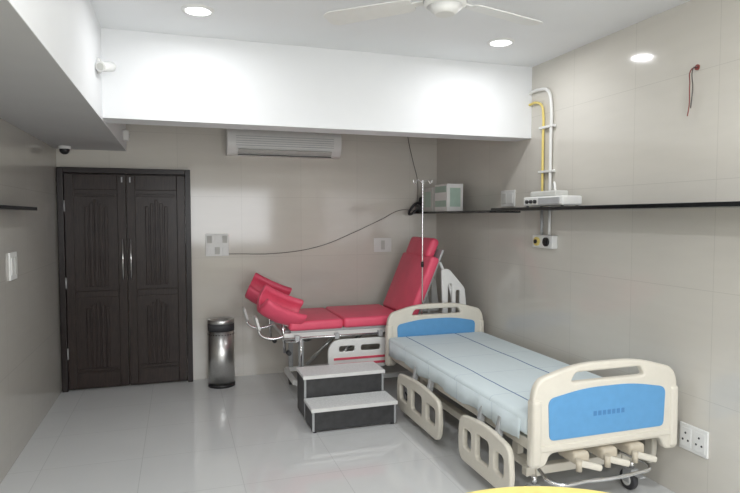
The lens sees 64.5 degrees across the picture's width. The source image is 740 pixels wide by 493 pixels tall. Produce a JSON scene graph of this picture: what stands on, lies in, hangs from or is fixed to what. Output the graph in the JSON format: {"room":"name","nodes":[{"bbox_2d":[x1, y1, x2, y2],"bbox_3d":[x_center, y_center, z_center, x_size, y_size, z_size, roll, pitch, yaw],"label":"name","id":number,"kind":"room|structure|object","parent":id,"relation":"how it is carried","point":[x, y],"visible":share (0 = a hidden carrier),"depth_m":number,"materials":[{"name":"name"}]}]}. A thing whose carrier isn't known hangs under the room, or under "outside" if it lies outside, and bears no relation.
{"room":"hospital room","nodes":[
{"label":"hospital room","id":0,"kind":"room"},
{"bbox_2d":[0,118,61,483],"bbox_3d":[-1.673,0.123,1.539,0.150,2.800,7.950,-1,3,-18],"label":"wall","id":1,"kind":"structure","parent":0,"point":[30,326],"depth_m":4.19,"materials":[{"name":"tile"}]},
{"bbox_2d":[8,252,17,280],"bbox_3d":[-2.334,0.128,3.835,0.018,0.180,0.170,-1,3,-18],"label":"light switch","id":2,"kind":"object","parent":1,"relation":"attached to","point":[12,257],"visible":1,"depth_m":3.80,"materials":[{"name":"white plastic"}]},
{"bbox_2d":[0,205,36,210],"bbox_3d":[-1.573,-0.139,1.638,0.110,0.023,5.100,-1,3,-18],"label":"wall shelf","id":3,"kind":"object","parent":1,"relation":"attached to","point":[2,207],"visible":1,"depth_m":3.57,"materials":[{"name":"black wood"}]},
{"bbox_2d":[56,124,436,379],"bbox_3d":[-1.065,-0.100,5.965,4.060,2.800,0.203,-1,3,-18],"label":"wall","id":4,"kind":"structure","parent":0,"point":[265,206],"depth_m":5.99,"materials":[{"name":"paint"}]},
{"bbox_2d":[56,167,68,392],"bbox_3d":[-2.793,0.307,5.332,0.050,2.050,0.070,-1,3,-18],"label":"frame","id":5,"kind":"object","parent":4,"relation":"attached to","point":[59,170],"visible":0.9,"depth_m":5.30,"materials":[{"name":"brown wood"}]},
{"bbox_2d":[63,173,129,389],"bbox_3d":[-2.522,0.324,5.426,0.516,1.987,0.052,-1,3,-18],"label":"leaf","id":6,"kind":"object","parent":4,"relation":"attached to","point":[79,202],"depth_m":5.41,"materials":[{"name":"brown wood"}]},
{"bbox_2d":[89,203,93,286],"bbox_3d":[-2.556,-0.015,5.377,0.028,0.770,0.013,-1,3,-18],"label":"rib","id":7,"kind":"object","parent":6,"relation":"attached to","point":[90,204],"visible":1,"depth_m":5.37,"materials":[{"name":"brown wood"}]},
{"bbox_2d":[91,305,95,367],"bbox_3d":[-2.556,0.834,5.420,0.028,0.590,0.013,-1,3,-18],"label":"rib","id":8,"kind":"object","parent":6,"relation":"attached to","point":[92,306],"visible":1,"depth_m":5.41,"materials":[{"name":"brown wood"}]},
{"bbox_2d":[75,194,114,196],"bbox_3d":[-2.516,-0.470,5.366,0.336,0.024,0.016,-1,3,-18],"label":"band","id":9,"kind":"object","parent":6,"relation":"attached to","point":[97,195],"visible":1,"depth_m":5.37,"materials":[{"name":"brown wood"}]},
{"bbox_2d":[94,200,98,285],"bbox_3d":[-2.516,-0.031,5.389,0.028,0.800,0.013,-1,3,-18],"label":"rib","id":10,"kind":"object","parent":6,"relation":"attached to","point":[95,201],"visible":1,"depth_m":5.38,"materials":[{"name":"brown wood"}]},
{"bbox_2d":[96,301,100,367],"bbox_3d":[-2.516,0.818,5.432,0.028,0.620,0.013,-1,3,-18],"label":"rib","id":11,"kind":"object","parent":6,"relation":"attached to","point":[97,303],"visible":1,"depth_m":5.43,"materials":[{"name":"brown wood"}]},
{"bbox_2d":[79,367,118,371],"bbox_3d":[-2.516,1.143,5.447,0.336,0.024,0.016,-1,3,-18],"label":"band","id":12,"kind":"object","parent":6,"relation":"attached to","point":[107,368],"visible":1,"depth_m":5.44,"materials":[{"name":"brown wood"}]},
{"bbox_2d":[99,203,103,285],"bbox_3d":[-2.476,-0.017,5.403,0.028,0.770,0.013,-1,3,-18],"label":"rib","id":13,"kind":"object","parent":6,"relation":"attached to","point":[100,204],"visible":1,"depth_m":5.40,"materials":[{"name":"brown wood"}]},
{"bbox_2d":[101,304,105,367],"bbox_3d":[-2.476,0.832,5.446,0.028,0.590,0.013,-1,3,-18],"label":"rib","id":14,"kind":"object","parent":6,"relation":"attached to","point":[103,305],"visible":1,"depth_m":5.44,"materials":[{"name":"brown wood"}]},
{"bbox_2d":[104,206,108,285],"bbox_3d":[-2.436,-0.002,5.417,0.028,0.740,0.013,-1,3,-18],"label":"rib","id":15,"kind":"object","parent":6,"relation":"attached to","point":[105,207],"visible":1,"depth_m":5.41,"materials":[{"name":"brown wood"}]},
{"bbox_3d":[-2.292,0.257,5.448,0.012,0.012,0.043,-1,3,-18],"label":"post","id":16,"kind":"object","parent":6,"relation":"attached to","visible":0},
{"bbox_2d":[122,239,123,279],"bbox_3d":[-2.286,0.118,5.420,0.016,0.380,0.016,-1,3,-18],"label":"handle","id":17,"kind":"object","parent":16,"relation":"attached to","point":[122,239],"visible":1,"depth_m":5.42,"materials":[{"name":"silver metal"}]},
{"bbox_2d":[63,167,184,174],"bbox_3d":[-2.272,-0.700,5.452,1.045,0.050,0.070,-1,3,-18],"label":"frame","id":18,"kind":"object","parent":4,"relation":"attached to","point":[65,169],"visible":1,"depth_m":5.41,"materials":[{"name":"brown wood"}]},
{"bbox_2d":[126,174,187,384],"bbox_3d":[-2.026,0.316,5.588,0.517,1.987,0.052,-1,3,-18],"label":"leaf","id":19,"kind":"object","parent":4,"relation":"attached to","point":[143,301],"depth_m":5.57,"materials":[{"name":"brown wood"}]},
{"bbox_2d":[130,239,131,279],"bbox_3d":[-2.219,0.117,5.442,0.016,0.380,0.016,-1,3,-18],"label":"handle","id":20,"kind":"object","parent":19,"relation":"attached to","point":[130,239],"visible":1,"depth_m":5.44,"materials":[{"name":"silver metal"}]},
{"bbox_2d":[145,206,149,284],"bbox_3d":[-2.099,-0.008,5.527,0.028,0.740,0.013,-1,3,-18],"label":"rib","id":21,"kind":"object","parent":19,"relation":"attached to","point":[146,207],"visible":1,"depth_m":5.52,"materials":[{"name":"brown wood"}]},
{"bbox_2d":[147,306,150,363],"bbox_3d":[-2.099,0.841,5.570,0.028,0.560,0.013,-1,3,-18],"label":"rib","id":22,"kind":"object","parent":19,"relation":"attached to","point":[148,307],"visible":1,"depth_m":5.57,"materials":[{"name":"brown wood"}]},
{"bbox_2d":[150,203,153,284],"bbox_3d":[-2.059,-0.023,5.539,0.028,0.770,0.013,-1,3,-18],"label":"rib","id":23,"kind":"object","parent":19,"relation":"attached to","point":[151,204],"visible":1,"depth_m":5.53,"materials":[{"name":"brown wood"}]},
{"bbox_2d":[152,302,155,363],"bbox_3d":[-2.059,0.826,5.582,0.028,0.590,0.013,-1,3,-18],"label":"rib","id":24,"kind":"object","parent":19,"relation":"attached to","point":[153,303],"visible":1,"depth_m":5.58,"materials":[{"name":"brown wood"}]},
{"bbox_2d":[137,194,174,196],"bbox_3d":[-2.019,-0.478,5.528,0.336,0.024,0.016,-1,3,-18],"label":"band","id":25,"kind":"object","parent":19,"relation":"attached to","point":[138,195],"visible":1,"depth_m":5.51,"materials":[{"name":"brown wood"}]},
{"bbox_2d":[155,200,158,283],"bbox_3d":[-2.019,-0.039,5.552,0.028,0.800,0.013,-1,3,-18],"label":"rib","id":26,"kind":"object","parent":19,"relation":"attached to","point":[156,201],"visible":1,"depth_m":5.55,"materials":[{"name":"brown wood"}]},
{"bbox_2d":[156,299,160,362],"bbox_3d":[-2.019,0.810,5.594,0.028,0.620,0.013,-1,3,-18],"label":"rib","id":27,"kind":"object","parent":19,"relation":"attached to","point":[157,300],"visible":1,"depth_m":5.59,"materials":[{"name":"brown wood"}]},
{"bbox_2d":[140,362,177,367],"bbox_3d":[-2.019,1.135,5.609,0.336,0.024,0.016,-1,3,-18],"label":"band","id":28,"kind":"object","parent":19,"relation":"attached to","point":[175,363],"visible":1,"depth_m":5.60,"materials":[{"name":"brown wood"}]},
{"bbox_2d":[159,203,163,283],"bbox_3d":[-1.980,-0.025,5.565,0.028,0.770,0.013,-1,3,-18],"label":"rib","id":29,"kind":"object","parent":19,"relation":"attached to","point":[160,204],"visible":1,"depth_m":5.56,"materials":[{"name":"brown wood"}]},
{"bbox_2d":[161,302,164,362],"bbox_3d":[-1.980,0.824,5.608,0.028,0.590,0.013,-1,3,-18],"label":"rib","id":30,"kind":"object","parent":19,"relation":"attached to","point":[162,303],"visible":1,"depth_m":5.60,"materials":[{"name":"brown wood"}]},
{"bbox_2d":[164,206,167,283],"bbox_3d":[-1.940,-0.010,5.579,0.028,0.740,0.013,-1,3,-18],"label":"rib","id":31,"kind":"object","parent":19,"relation":"attached to","point":[165,207],"visible":1,"depth_m":5.57,"materials":[{"name":"brown wood"}]},
{"bbox_2d":[166,305,169,362],"bbox_3d":[-1.940,0.839,5.622,0.028,0.560,0.013,-1,3,-18],"label":"rib","id":32,"kind":"object","parent":19,"relation":"attached to","point":[167,306],"visible":1,"depth_m":5.62,"materials":[{"name":"brown wood"}]},
{"bbox_2d":[185,170,192,381],"bbox_3d":[-1.752,0.290,5.672,0.050,2.050,0.070,-1,3,-18],"label":"frame","id":33,"kind":"object","parent":4,"relation":"attached to","point":[187,172],"visible":0.87,"depth_m":5.64,"materials":[{"name":"brown wood"}]},
{"bbox_2d":[205,234,228,255],"bbox_3d":[-1.504,-0.015,5.765,0.220,0.220,0.018,-1,3,-18],"label":"board","id":34,"kind":"object","parent":4,"relation":"attached to","point":[216,244],"visible":1,"depth_m":5.76,"materials":[{"name":"white plastic"}]},
{"bbox_2d":[226,129,341,158],"bbox_3d":[-0.850,-1.018,5.825,1.120,0.253,0.215,-1,3,-18],"label":"air conditioner","id":35,"kind":"object","parent":4,"relation":"attached to","point":[239,142],"visible":0.98,"depth_m":5.73,"materials":[{"name":"white plastic"}]},
{"bbox_2d":[236,142,321,145],"bbox_3d":[-0.818,-0.998,5.727,0.960,0.004,0.007,-1,3,-18],"label":"grille","id":36,"kind":"object","parent":35,"relation":"attached to","point":[237,143],"depth_m":5.71,"materials":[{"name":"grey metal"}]},
{"bbox_2d":[240,140,326,143],"bbox_3d":[-0.818,-1.020,5.726,0.960,0.004,0.007,-1,3,-18],"label":"grille","id":37,"kind":"object","parent":35,"relation":"attached to","point":[241,141],"depth_m":5.72,"materials":[{"name":"white plastic"}]},
{"bbox_2d":[236,135,333,139],"bbox_3d":[-0.818,-1.064,5.724,0.960,0.004,0.007,-1,3,-18],"label":"grille","id":38,"kind":"object","parent":35,"relation":"attached to","point":[252,137],"depth_m":5.72,"materials":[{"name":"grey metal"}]},
{"bbox_2d":[248,138,332,141],"bbox_3d":[-0.818,-1.042,5.725,0.960,0.004,0.007,-1,3,-18],"label":"grille","id":39,"kind":"object","parent":35,"relation":"attached to","point":[249,139],"depth_m":5.74,"materials":[{"name":"white plastic"}]},
{"bbox_2d":[249,145,333,148],"bbox_3d":[-0.818,-0.976,5.728,0.960,0.004,0.007,-1,3,-18],"label":"grille","id":40,"kind":"object","parent":35,"relation":"attached to","point":[250,146],"depth_m":5.75,"materials":[{"name":"white plastic"}]},
{"bbox_2d":[374,238,390,251],"bbox_3d":[0.137,-0.017,6.302,0.200,0.150,0.018,-1,3,-18],"label":"board","id":41,"kind":"object","parent":4,"relation":"attached to","point":[380,244],"visible":1,"depth_m":6.29,"materials":[{"name":"white plastic"}]},
{"bbox_2d":[0,363,674,492],"bbox_3d":[0.185,1.550,2.219,4.060,0.120,8.250,-1,3,-18],"label":"floor","id":42,"kind":"structure","parent":0,"point":[252,435],"depth_m":4.00,"materials":[{"name":"tile"}]},
{"bbox_2d":[207,316,234,388],"bbox_3d":[-1.413,1.001,5.571,0.252,0.640,0.252,-1,3,-18],"label":"waste bin","id":43,"kind":"object","parent":42,"relation":"on","point":[221,350],"visible":1,"depth_m":5.47,"materials":[{"name":"silver metal"}]},
{"bbox_2d":[296,361,397,432],"bbox_3d":[-0.201,1.188,4.694,0.679,0.356,0.596,-1,3,-18],"label":"step stool","id":44,"kind":"object","parent":42,"relation":"on","point":[333,396],"visible":1,"depth_m":4.60,"materials":[{"name":"grey metal"}]},
{"bbox_2d":[242,180,465,385],"bbox_3d":[-0.138,0.357,5.495,2.024,1.934,0.879,-1,3,-18],"label":"table","id":45,"kind":"object","parent":42,"relation":"on","point":[412,280],"visible":0.79,"depth_m":5.30,"materials":[{"name":"pink leather"}]},
{"bbox_2d":[286,308,342,330],"bbox_3d":[-0.567,0.661,5.378,0.480,0.085,0.720,-1,3,-18],"label":"cushion","id":46,"kind":"object","parent":45,"relation":"on","point":[318,319],"depth_m":5.09,"materials":[{"name":"red leather"}]},
{"bbox_2d":[325,304,393,327],"bbox_3d":[-0.063,0.647,5.542,0.580,0.090,0.720,-1,3,-18],"label":"seat cushion","id":47,"kind":"object","parent":45,"relation":"on","point":[370,315],"depth_m":5.30,"materials":[{"name":"red leather"}]},
{"bbox_2d":[383,252,438,314],"bbox_3d":[0.381,0.359,5.673,0.090,0.600,0.740,23,-5,-18],"label":"backrest cushion","id":48,"kind":"object","parent":45,"relation":"on","point":[408,287],"depth_m":5.54,"materials":[{"name":"red leather"}]},
{"bbox_2d":[406,237,438,256],"bbox_3d":[0.503,0.008,5.696,0.090,0.200,0.540,23,-5,-18],"label":"cushion","id":49,"kind":"object","parent":45,"relation":"on","point":[414,249],"depth_m":5.57,"materials":[{"name":"red leather"}]},
{"bbox_2d":[385,303,677,489],"bbox_3d":[0.963,0.976,4.186,1.092,0.830,2.354,-1,3,-18],"label":"hospital bed","id":50,"kind":"object","parent":42,"relation":"on","point":[546,405],"visible":0.98,"depth_m":3.30,"materials":[{"name":"beige plastic"}]},
{"bbox_2d":[388,342,520,437],"bbox_3d":[0.477,0.925,4.069,0.023,0.117,2.021,-1,3,-18],"label":"drape","id":51,"kind":"object","parent":50,"relation":"hanging from","point":[506,419],"depth_m":3.75,"materials":[{"name":"fabric"}]},
{"bbox_2d":[468,486,607,492],"bbox_3d":[0.520,1.161,1.303,1.150,0.750,1.150,-1,3,-18],"label":"round table","id":52,"kind":"object","parent":42,"relation":"on","point":[519,489],"visible":1,"depth_m":1.82,"materials":[{"name":"yellow laminate"}]},
{"bbox_2d":[90,0,689,66],"bbox_3d":[0.185,-1.366,2.072,4.060,0.120,8.250,-1,3,-18],"label":"ceiling","id":53,"kind":"structure","parent":0,"point":[568,25],"depth_m":3.66,"materials":[{"name":"white paint"}]},
{"bbox_2d":[0,0,125,150],"bbox_3d":[-1.323,-0.989,1.598,0.588,0.585,7.950,-1,3,-18],"label":"ceiling soffit underside","id":54,"kind":"structure","parent":53,"relation":"attached to","point":[37,97],"depth_m":3.04,"materials":[{"name":"paint"}]},
{"bbox_2d":[58,145,70,153],"bbox_3d":[-2.655,-0.842,5.093,0.100,0.084,0.100,-1,3,-18],"label":"dome camera","id":55,"kind":"object","parent":54,"relation":"attached to","point":[63,149],"visible":0.88,"depth_m":5.06,"materials":[{"name":"white plastic"}]},
{"bbox_2d":[7,0,126,150],"bbox_3d":[-1.042,-0.994,1.690,0.003,0.585,7.950,-1,3,-18],"label":"beam","id":56,"kind":"structure","parent":54,"relation":"attached to","point":[69,30],"depth_m":2.73,"materials":[{"name":"white paint"}]},
{"bbox_2d":[95,58,115,73],"bbox_3d":[-1.605,-1.084,3.529,0.087,0.106,0.222,0,3,-7],"label":"security camera","id":57,"kind":"object","parent":56,"relation":"attached to","point":[101,66],"visible":1,"depth_m":3.47,"materials":[{"name":"white plastic"}]},
{"bbox_2d":[123,130,129,140],"bbox_3d":[-2.138,-0.975,5.150,0.060,0.090,0.080,-1,3,-18],"label":"sensor","id":58,"kind":"object","parent":56,"relation":"attached to","point":[126,135],"visible":1,"depth_m":5.11,"materials":[{"name":"white plastic"}]},
{"bbox_2d":[181,4,214,16],"bbox_3d":[-0.998,-1.366,3.397,0.188,0.012,0.188,-1,3,-18],"label":"recessed light","id":59,"kind":"object","parent":53,"relation":"in","point":[199,10],"visible":1,"depth_m":3.38,"materials":[{"name":"white plastic"}]},
{"bbox_2d":[101,28,531,141],"bbox_3d":[-0.239,-1.137,4.336,3.169,0.565,0.230,-1,3,-18],"label":"cross beam","id":60,"kind":"structure","parent":53,"relation":"attached to","point":[160,79],"depth_m":4.15,"materials":[{"name":"white paint"}]},
{"bbox_2d":[408,139,417,200],"bbox_3d":[0.452,-0.949,6.337,0.149,1.122,0.032,-1,3,-10],"label":"hanging cable","id":61,"kind":"object","parent":53,"relation":"hanging from","point":[408,139],"visible":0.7,"depth_m":6.36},
{"bbox_2d":[323,0,542,25],"bbox_3d":[0.441,-1.212,2.696,1.112,0.250,1.104,-1,3,-18],"label":"ceiling fan","id":62,"kind":"object","parent":53,"relation":"hanging from","point":[440,8],"depth_m":2.89,"materials":[{"name":"white metal"}]},
{"bbox_2d":[487,37,514,46],"bbox_3d":[0.897,-1.397,4.015,0.188,0.012,0.188,-1,3,-18],"label":"recessed light","id":63,"kind":"object","parent":53,"relation":"in","point":[496,42],"visible":1,"depth_m":4.00,"materials":[{"name":"white plastic"}]},
{"bbox_2d":[407,197,421,214],"bbox_3d":[0.530,-0.432,6.283,0.280,0.200,0.159,-1,3,-18],"label":"cable bundle","id":64,"kind":"object","parent":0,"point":[418,208],"visible":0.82,"depth_m":6.23,"materials":[{"name":"black plastic"}]},
{"bbox_2d":[436,0,739,492],"bbox_3d":[2.043,0.062,2.752,0.150,2.800,7.950,-1,3,-18],"label":"wall","id":65,"kind":"structure","parent":0,"point":[662,286],"depth_m":3.68,"materials":[{"name":"tile"}]},
{"bbox_2d":[414,210,520,213],"bbox_3d":[0.862,-0.329,5.643,0.290,0.020,1.670,-1,3,-18],"label":"wall shelf","id":66,"kind":"object","parent":65,"relation":"attached to","point":[482,211],"depth_m":5.25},
{"bbox_2d":[423,187,434,211],"bbox_3d":[0.684,-0.483,6.077,0.193,0.245,0.240,-1,3,-18],"label":"carton","id":67,"kind":"object","parent":66,"relation":"on","point":[428,193],"visible":0.5,"depth_m":6.01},
{"bbox_2d":[435,184,462,210],"bbox_3d":[0.773,-0.478,5.773,0.173,0.265,0.293,-1,3,-18],"label":"carton","id":68,"kind":"object","parent":66,"relation":"on","point":[448,197],"visible":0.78,"depth_m":5.65,"materials":[{"name":"white cardboard"}]},
{"bbox_2d":[501,190,515,206],"bbox_3d":[1.191,-0.415,5.067,0.018,0.140,0.220,-1,3,-18],"label":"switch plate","id":69,"kind":"object","parent":65,"relation":"attached to","point":[508,196],"visible":1,"depth_m":5.05,"materials":[{"name":"white plastic"}]},
{"bbox_2d":[528,87,557,248],"bbox_3d":[1.324,-0.614,4.558,0.075,1.248,0.370,-1,3,-18],"label":"pipes","id":70,"kind":"object","parent":65,"relation":"attached to","point":[549,241],"visible":0.94,"depth_m":4.48,"materials":[{"name":"white metal"}]},
{"bbox_2d":[533,235,557,248],"bbox_3d":[1.341,-0.038,4.535,0.075,0.100,0.260,-1,3,-18],"label":"outlet","id":71,"kind":"object","parent":70,"relation":"attached to","point":[539,241],"depth_m":4.47,"materials":[{"name":"white plastic"}]},
{"bbox_2d":[491,201,739,210],"bbox_3d":[1.691,-0.216,3.092,0.300,0.024,3.640,-1,3,-18],"label":"wall shelf","id":72,"kind":"object","parent":65,"relation":"attached to","point":[729,204],"visible":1,"depth_m":3.31,"materials":[{"name":"black stone"}]},
{"bbox_2d":[524,181,581,206],"bbox_3d":[1.295,-0.373,4.160,0.204,0.182,0.470,-1,3,-18],"label":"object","id":73,"kind":"object","parent":72,"relation":"on","point":[554,197],"visible":0.94,"depth_m":4.06,"materials":[{"name":"white plastic"}]},
{"bbox_2d":[687,64,699,115],"bbox_3d":[1.768,-0.861,3.225,0.054,0.276,0.059,-1,3,-18],"label":"wires","id":74,"kind":"object","parent":65,"relation":"attached to","point":[697,66],"visible":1,"depth_m":3.22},
{"bbox_2d":[679,421,708,458],"bbox_3d":[1.802,1.077,3.267,0.020,0.150,0.190,-1,3,-18],"label":"power socket","id":75,"kind":"object","parent":65,"relation":"attached to","point":[693,439],"visible":1,"depth_m":3.25,"materials":[{"name":"white plastic"}]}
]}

